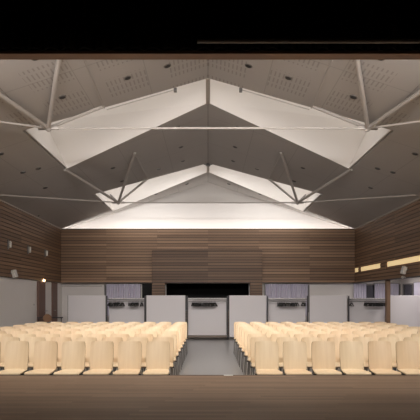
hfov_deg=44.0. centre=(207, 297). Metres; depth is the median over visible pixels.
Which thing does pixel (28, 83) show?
ceiling
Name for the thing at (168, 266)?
cladding
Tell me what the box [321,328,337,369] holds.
chair
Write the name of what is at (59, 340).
chair
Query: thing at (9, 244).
wall lamp
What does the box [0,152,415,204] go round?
roof truss
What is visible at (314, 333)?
chair
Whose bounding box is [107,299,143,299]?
shelf
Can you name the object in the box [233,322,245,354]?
chair
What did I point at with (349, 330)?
chair
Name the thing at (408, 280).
wall
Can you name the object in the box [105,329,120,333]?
chair
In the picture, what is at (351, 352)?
chair
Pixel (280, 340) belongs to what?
chair
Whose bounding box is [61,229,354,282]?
cladding
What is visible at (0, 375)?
trim
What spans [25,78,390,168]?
window
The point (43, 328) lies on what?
chair
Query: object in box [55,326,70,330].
chair
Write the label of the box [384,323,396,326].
chair
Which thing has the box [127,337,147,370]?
chair
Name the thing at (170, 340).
chair
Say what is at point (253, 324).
chair
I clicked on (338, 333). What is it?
chair
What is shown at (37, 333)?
chair
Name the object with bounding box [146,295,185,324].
partition panel
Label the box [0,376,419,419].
floor
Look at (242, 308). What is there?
partition panel
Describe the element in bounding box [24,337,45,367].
chair
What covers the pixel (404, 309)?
partition panel
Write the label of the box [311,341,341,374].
chair
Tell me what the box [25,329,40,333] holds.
chair
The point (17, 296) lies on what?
wall
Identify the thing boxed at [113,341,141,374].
chair
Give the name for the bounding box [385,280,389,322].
wooden post
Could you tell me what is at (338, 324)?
chair
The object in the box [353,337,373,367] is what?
chair
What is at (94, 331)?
chair
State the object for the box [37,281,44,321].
door
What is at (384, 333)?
chair
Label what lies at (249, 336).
chair
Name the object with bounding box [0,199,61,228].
trim
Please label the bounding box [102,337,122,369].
chair
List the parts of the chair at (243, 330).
backrest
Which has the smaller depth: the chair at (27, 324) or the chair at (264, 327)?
the chair at (264, 327)
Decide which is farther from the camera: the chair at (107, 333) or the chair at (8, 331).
the chair at (8, 331)
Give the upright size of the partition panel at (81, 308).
1.620 m
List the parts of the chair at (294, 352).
backrest, seat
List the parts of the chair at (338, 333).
backrest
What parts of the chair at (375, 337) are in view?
backrest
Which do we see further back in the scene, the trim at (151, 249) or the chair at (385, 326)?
the trim at (151, 249)
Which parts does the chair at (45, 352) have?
seat, backrest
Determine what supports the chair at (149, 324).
on the floor at (206, 355)
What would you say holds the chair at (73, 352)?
on the floor at (206, 355)
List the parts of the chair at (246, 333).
backrest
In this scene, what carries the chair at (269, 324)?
on the floor at (206, 355)
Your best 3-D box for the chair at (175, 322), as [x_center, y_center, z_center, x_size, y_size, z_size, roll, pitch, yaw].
[-0.743,1.085,13.982,0.400,0.875,0.465,0,0,-1]
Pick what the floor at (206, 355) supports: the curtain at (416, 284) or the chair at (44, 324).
the chair at (44, 324)
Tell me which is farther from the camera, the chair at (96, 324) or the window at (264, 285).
the window at (264, 285)
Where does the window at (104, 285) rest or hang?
in the wall at (146, 215)
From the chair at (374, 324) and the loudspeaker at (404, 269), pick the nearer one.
the chair at (374, 324)
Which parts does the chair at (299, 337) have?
backrest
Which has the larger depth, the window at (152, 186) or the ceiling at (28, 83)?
the window at (152, 186)
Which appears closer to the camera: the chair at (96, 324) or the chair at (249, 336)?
the chair at (249, 336)
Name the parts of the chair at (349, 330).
backrest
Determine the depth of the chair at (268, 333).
10.22 m
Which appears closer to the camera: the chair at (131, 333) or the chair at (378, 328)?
the chair at (131, 333)
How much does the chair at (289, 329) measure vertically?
0.875 m
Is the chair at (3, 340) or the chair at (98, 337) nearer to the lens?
the chair at (3, 340)
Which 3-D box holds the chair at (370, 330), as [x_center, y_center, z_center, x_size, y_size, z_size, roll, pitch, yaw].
[3.421,1.085,10.823,0.400,0.875,0.465,0,0,-1]
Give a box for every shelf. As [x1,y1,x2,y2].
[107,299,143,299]
[188,299,226,299]
[188,335,226,336]
[268,299,306,299]
[349,299,384,299]
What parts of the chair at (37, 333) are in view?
backrest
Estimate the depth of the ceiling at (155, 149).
15.94 m
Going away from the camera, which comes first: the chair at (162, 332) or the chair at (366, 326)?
the chair at (162, 332)
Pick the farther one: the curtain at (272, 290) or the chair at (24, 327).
the curtain at (272, 290)
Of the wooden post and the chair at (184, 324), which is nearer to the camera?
the chair at (184, 324)
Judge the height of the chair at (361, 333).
0.875 m
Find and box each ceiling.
[0,60,419,130]
[0,104,419,228]
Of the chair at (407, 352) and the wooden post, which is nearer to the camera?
the chair at (407, 352)
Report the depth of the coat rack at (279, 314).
19.46 m
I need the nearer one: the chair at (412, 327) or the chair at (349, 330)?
the chair at (349, 330)
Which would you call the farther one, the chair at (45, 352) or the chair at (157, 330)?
the chair at (157, 330)
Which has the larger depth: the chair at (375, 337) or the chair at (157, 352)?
the chair at (375, 337)
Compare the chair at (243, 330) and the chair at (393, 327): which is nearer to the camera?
the chair at (243, 330)
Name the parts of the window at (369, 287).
glass pane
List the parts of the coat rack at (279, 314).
hanging rail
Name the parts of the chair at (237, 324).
backrest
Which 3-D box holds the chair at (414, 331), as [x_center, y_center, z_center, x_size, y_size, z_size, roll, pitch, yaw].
[4.263,1.085,10.806,0.400,0.875,0.465,0,0,1]
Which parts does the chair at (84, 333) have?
backrest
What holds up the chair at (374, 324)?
on the floor at (206, 355)
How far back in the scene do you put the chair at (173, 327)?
11.78 m
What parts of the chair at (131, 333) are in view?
backrest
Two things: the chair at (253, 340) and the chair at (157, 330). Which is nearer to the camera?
the chair at (253, 340)
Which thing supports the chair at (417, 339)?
on the floor at (206, 355)
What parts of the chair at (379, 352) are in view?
backrest, seat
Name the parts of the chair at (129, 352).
seat, backrest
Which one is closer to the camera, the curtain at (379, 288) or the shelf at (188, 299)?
the shelf at (188, 299)
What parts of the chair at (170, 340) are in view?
backrest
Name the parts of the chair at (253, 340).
backrest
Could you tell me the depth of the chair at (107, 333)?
10.21 m
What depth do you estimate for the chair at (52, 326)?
12.62 m
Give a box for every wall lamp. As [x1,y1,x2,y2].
[7,240,11,248]
[27,245,30,253]
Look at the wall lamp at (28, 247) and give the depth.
18.07 m
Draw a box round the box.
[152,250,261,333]
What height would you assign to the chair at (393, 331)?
0.875 m
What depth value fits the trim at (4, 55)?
6.32 m
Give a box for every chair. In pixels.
[0,326,14,330]
[0,334,11,369]
[0,337,19,367]
[0,341,28,374]
[3,331,27,369]
[5,328,20,333]
[13,325,26,328]
[17,334,35,370]
[18,326,33,330]
[24,323,37,326]
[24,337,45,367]
[24,341,57,374]
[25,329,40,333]
[30,325,43,328]
[32,331,49,369]
[37,326,51,330]
[41,323,53,326]
[41,334,59,370]
[44,329,61,369]
[48,325,61,328]
[50,337,70,367]
[54,341,85,374]
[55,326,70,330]
[58,334,82,370]
[59,329,79,368]
[65,325,79,328]
[74,323,86,325]
[75,331,91,370]
[76,337,96,367]
[83,325,96,328]
[83,341,113,374]
[84,329,100,369]
[86,334,105,370]
[90,323,102,326]
[93,326,107,330]
[96,331,114,371]
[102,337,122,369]
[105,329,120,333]
[106,323,119,326]
[110,334,128,340]
[111,326,126,330]
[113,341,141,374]
[115,331,135,370]
[123,323,135,326]
[125,328,141,369]
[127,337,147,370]
[134,334,152,341]
[135,325,148,328]
[140,323,152,326]
[140,331,157,337]
[142,329,160,371]
[143,341,170,374]
[149,326,163,331]
[153,325,166,330]
[153,337,174,374]
[156,323,168,327]
[157,334,176,374]
[161,331,179,374]
[165,329,181,371]
[167,326,182,364]
[170,325,184,362]
[173,323,186,353]
[175,322,187,354]
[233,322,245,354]
[235,323,248,358]
[237,325,251,362]
[238,326,253,366]
[241,329,257,371]
[243,331,261,374]
[247,334,266,374]
[250,337,270,374]
[252,323,264,328]
[254,341,282,374]
[255,325,268,329]
[258,326,272,330]
[266,331,283,372]
[268,323,281,326]
[271,334,289,340]
[276,326,291,330]
[276,337,297,370]
[281,328,297,369]
[283,341,311,374]
[285,323,297,326]
[287,331,308,370]
[289,325,302,328]
[294,334,312,372]
[301,323,314,326]
[301,337,321,369]
[307,325,320,328]
[309,331,326,368]
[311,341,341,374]
[317,334,340,369]
[318,323,330,326]
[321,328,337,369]
[327,337,347,367]
[331,331,347,369]
[334,323,346,325]
[340,341,371,374]
[341,334,365,369]
[342,325,355,328]
[342,328,363,369]
[351,326,365,330]
[352,331,369,371]
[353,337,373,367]
[360,325,373,328]
[361,328,377,370]
[364,334,382,372]
[367,323,379,326]
[368,341,400,374]
[370,326,384,330]
[374,331,397,369]
[377,325,390,328]
[378,337,399,367]
[381,329,397,333]
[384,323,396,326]
[387,334,405,370]
[388,326,402,330]
[395,325,408,328]
[395,331,412,336]
[396,341,419,374]
[402,329,417,333]
[404,337,419,351]
[407,326,419,330]
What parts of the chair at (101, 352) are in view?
seat, backrest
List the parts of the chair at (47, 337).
backrest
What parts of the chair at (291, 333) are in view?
backrest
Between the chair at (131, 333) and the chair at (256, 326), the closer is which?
the chair at (131, 333)
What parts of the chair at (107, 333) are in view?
backrest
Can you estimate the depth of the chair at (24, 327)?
11.81 m
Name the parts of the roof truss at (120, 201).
tie rod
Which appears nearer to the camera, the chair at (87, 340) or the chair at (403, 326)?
the chair at (87, 340)
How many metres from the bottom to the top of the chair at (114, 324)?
0.875 m
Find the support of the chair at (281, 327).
on the floor at (206, 355)
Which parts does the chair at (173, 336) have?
backrest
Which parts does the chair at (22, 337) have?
backrest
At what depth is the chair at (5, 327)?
11.82 m
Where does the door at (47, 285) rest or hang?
in the wall at (17, 296)
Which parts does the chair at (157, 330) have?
backrest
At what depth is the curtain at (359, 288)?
22.49 m
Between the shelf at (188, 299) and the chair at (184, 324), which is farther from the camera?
the shelf at (188, 299)
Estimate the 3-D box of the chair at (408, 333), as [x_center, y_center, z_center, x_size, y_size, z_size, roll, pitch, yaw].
[3.849,1.085,10.016,0.400,0.875,0.465,0,0,-1]
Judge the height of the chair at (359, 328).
0.875 m
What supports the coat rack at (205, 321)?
on the floor at (206, 355)
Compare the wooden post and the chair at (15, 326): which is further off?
the wooden post
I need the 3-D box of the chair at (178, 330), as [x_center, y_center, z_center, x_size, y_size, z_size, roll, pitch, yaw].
[-0.748,1.085,10.810,0.400,0.875,0.465,0,0,1]
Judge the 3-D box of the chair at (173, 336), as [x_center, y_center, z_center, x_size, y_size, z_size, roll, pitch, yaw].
[-0.746,1.085,9.220,0.400,0.875,0.465,0,0,1]
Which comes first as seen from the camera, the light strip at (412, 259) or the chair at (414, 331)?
the chair at (414, 331)
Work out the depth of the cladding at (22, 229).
18.19 m
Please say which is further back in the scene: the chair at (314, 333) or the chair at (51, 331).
the chair at (51, 331)
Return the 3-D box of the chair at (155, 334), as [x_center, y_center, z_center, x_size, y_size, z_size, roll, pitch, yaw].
[-1.166,1.085,10.028,0.400,0.875,0.465,0,0,0]
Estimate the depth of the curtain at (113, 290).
22.49 m
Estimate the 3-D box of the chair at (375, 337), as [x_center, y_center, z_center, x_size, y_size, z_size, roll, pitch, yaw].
[3.001,1.085,9.223,0.400,0.875,0.465,0,0,-1]
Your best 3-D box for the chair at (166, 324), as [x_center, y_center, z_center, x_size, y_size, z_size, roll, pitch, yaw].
[-1.170,1.085,13.197,0.400,0.875,0.465,0,0,0]
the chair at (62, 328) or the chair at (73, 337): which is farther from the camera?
the chair at (62, 328)
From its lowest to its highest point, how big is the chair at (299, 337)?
0.875 m
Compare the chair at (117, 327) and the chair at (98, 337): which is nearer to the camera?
the chair at (98, 337)
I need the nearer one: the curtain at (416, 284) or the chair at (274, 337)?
the chair at (274, 337)
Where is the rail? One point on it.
(47, 318)
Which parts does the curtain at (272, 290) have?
rail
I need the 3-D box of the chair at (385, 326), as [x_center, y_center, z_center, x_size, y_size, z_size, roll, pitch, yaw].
[4.265,1.085,12.414,0.400,0.875,0.465,0,0,-1]
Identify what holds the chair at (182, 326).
on the floor at (206, 355)
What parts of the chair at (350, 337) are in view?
backrest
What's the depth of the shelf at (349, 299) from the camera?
19.13 m
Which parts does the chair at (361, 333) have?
backrest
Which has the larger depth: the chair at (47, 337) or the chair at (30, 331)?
the chair at (30, 331)
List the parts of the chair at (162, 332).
backrest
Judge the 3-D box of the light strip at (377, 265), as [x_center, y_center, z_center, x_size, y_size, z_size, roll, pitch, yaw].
[6.330,-1.185,20.240,0.070,0.208,2.516,0,0,0]
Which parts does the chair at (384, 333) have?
backrest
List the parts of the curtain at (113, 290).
rail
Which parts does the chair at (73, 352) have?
seat, backrest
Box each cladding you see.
[0,202,60,282]
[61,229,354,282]
[355,200,419,282]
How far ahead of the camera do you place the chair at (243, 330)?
10.98 m
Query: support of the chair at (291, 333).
on the floor at (206, 355)
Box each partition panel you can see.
[68,295,105,322]
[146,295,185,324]
[229,295,266,338]
[309,295,346,322]
[390,295,419,326]
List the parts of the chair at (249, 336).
backrest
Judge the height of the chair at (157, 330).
0.875 m
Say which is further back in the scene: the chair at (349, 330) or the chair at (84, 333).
the chair at (349, 330)
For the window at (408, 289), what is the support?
in the wall at (408, 280)
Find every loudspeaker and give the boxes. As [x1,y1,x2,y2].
[9,270,17,277]
[400,266,408,273]
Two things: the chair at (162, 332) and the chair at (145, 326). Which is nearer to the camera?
the chair at (162, 332)
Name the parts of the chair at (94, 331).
backrest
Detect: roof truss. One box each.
[0,60,419,131]
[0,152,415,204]
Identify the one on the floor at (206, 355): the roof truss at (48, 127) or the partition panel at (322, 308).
the partition panel at (322, 308)
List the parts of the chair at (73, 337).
backrest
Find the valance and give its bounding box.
[0,0,419,50]
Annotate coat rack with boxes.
[106,296,145,322]
[186,296,228,339]
[267,296,307,322]
[347,296,384,322]
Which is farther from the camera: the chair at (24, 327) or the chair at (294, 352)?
the chair at (24, 327)
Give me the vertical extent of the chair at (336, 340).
0.875 m
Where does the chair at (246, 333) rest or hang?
on the floor at (206, 355)
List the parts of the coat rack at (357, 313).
hanging rail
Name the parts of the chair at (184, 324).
backrest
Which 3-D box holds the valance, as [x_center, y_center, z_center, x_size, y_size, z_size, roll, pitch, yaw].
[0.002,-3.495,4.898,14.403,2.300,0.065,0,0,0]
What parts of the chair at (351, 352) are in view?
backrest, seat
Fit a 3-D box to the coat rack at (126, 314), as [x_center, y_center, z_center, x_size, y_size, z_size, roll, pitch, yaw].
[-3.031,0.720,19.200,1.461,1.600,0.582,0,0,0]
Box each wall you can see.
[0,48,419,50]
[0,277,61,326]
[62,182,400,322]
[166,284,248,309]
[401,277,419,294]
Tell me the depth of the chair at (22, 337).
9.42 m
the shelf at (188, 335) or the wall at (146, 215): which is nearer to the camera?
the shelf at (188, 335)
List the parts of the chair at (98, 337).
backrest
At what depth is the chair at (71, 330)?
11.00 m
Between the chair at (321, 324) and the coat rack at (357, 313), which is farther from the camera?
the coat rack at (357, 313)
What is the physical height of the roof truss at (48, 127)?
1.362 m
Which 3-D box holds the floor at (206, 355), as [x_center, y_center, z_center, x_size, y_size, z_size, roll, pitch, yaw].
[1.060,1.570,15.850,15.680,0.100,19.500,0,0,0]
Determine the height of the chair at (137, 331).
0.875 m
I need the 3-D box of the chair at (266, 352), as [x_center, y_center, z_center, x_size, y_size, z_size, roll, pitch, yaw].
[0.882,1.085,7.629,0.400,0.875,0.465,0,0,0]
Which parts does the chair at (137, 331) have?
backrest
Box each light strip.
[360,263,380,271]
[386,255,419,266]
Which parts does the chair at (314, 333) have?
backrest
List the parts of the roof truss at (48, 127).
node plate, tie rod, node plate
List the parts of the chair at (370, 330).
backrest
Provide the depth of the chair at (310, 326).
12.60 m
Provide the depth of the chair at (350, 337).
9.42 m
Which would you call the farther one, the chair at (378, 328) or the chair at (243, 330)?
the chair at (378, 328)
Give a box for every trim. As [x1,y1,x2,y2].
[0,51,419,59]
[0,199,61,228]
[0,375,419,375]
[151,249,262,249]
[354,198,419,228]
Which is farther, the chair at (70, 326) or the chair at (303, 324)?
the chair at (303, 324)
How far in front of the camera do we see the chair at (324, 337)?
9.43 m
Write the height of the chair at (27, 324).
0.875 m
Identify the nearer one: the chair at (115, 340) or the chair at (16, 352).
the chair at (16, 352)
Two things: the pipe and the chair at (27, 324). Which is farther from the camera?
the chair at (27, 324)
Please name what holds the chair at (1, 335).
on the floor at (206, 355)
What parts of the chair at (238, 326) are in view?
backrest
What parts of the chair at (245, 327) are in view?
backrest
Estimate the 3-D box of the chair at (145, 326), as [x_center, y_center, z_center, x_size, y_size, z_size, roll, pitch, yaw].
[-1.597,1.085,12.395,0.400,0.875,0.465,0,0,0]
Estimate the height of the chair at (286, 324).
0.875 m
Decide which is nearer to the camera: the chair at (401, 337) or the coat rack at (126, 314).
the chair at (401, 337)
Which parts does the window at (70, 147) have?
blind rail, blind rail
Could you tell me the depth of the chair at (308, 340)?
8.62 m
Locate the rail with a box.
[37,314,62,322]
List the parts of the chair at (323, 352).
backrest, seat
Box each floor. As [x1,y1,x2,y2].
[0,334,396,374]
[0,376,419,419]
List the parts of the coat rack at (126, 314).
post, hanging rail, post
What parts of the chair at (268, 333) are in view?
backrest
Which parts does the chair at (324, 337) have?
backrest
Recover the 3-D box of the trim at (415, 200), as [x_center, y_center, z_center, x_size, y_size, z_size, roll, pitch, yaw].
[6.415,-2.975,14.470,0.330,0.090,16.140,0,0,0]
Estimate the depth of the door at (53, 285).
21.04 m
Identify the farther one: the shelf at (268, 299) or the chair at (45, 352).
the shelf at (268, 299)
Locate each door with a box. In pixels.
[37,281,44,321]
[45,282,50,322]
[51,282,56,321]
[142,284,151,297]
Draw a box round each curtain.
[105,283,140,315]
[264,283,308,315]
[353,283,366,297]
[373,283,399,297]
[413,282,419,294]
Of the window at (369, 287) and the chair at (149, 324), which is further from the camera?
the window at (369, 287)
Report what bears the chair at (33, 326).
on the floor at (206, 355)
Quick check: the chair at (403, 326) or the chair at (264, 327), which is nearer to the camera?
the chair at (264, 327)
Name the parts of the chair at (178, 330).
backrest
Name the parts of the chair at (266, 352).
backrest, seat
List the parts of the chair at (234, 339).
backrest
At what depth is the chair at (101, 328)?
11.81 m
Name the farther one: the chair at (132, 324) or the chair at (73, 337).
the chair at (132, 324)
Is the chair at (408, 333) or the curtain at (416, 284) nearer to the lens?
the chair at (408, 333)
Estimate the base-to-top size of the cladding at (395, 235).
2.310 m
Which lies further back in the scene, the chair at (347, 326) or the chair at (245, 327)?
the chair at (347, 326)
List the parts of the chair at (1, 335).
backrest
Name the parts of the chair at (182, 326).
backrest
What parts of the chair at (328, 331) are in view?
backrest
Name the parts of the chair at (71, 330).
backrest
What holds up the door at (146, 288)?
in the wall at (146, 215)
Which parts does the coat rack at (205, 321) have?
post, hanging rail, post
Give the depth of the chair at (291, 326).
12.60 m
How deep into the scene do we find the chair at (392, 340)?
8.60 m
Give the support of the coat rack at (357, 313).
on the floor at (206, 355)
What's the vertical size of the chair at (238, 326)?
0.875 m
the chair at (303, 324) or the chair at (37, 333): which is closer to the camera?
the chair at (37, 333)
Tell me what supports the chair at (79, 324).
on the floor at (206, 355)
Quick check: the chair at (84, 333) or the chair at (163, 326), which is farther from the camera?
the chair at (163, 326)
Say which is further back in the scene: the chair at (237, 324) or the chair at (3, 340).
the chair at (237, 324)
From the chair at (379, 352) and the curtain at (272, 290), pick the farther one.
the curtain at (272, 290)
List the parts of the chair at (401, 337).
backrest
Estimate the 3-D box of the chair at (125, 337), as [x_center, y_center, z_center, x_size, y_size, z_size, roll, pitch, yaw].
[-1.595,1.085,9.214,0.400,0.875,0.465,0,0,0]
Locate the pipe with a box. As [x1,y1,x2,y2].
[197,0,419,42]
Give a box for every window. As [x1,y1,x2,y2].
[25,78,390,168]
[95,164,320,211]
[104,285,140,297]
[264,285,308,311]
[366,284,400,297]
[403,283,413,294]
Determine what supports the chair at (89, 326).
on the floor at (206, 355)
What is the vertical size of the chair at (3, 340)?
0.875 m
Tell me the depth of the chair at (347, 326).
12.60 m
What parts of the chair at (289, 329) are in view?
backrest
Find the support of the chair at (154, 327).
on the floor at (206, 355)
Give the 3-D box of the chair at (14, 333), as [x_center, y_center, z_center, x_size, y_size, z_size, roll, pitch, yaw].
[-3.708,1.085,10.027,0.400,0.875,0.465,0,0,-1]
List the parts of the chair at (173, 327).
backrest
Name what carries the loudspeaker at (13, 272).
attached to the cladding at (22, 229)
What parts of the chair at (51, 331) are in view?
backrest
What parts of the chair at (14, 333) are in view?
backrest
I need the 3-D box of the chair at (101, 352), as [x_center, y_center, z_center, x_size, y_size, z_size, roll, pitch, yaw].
[-1.597,1.085,7.633,0.400,0.875,0.465,0,0,1]
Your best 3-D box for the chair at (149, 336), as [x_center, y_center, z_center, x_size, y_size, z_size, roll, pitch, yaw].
[-1.167,1.085,9.212,0.400,0.875,0.465,0,0,1]
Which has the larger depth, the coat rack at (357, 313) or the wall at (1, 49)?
the coat rack at (357, 313)

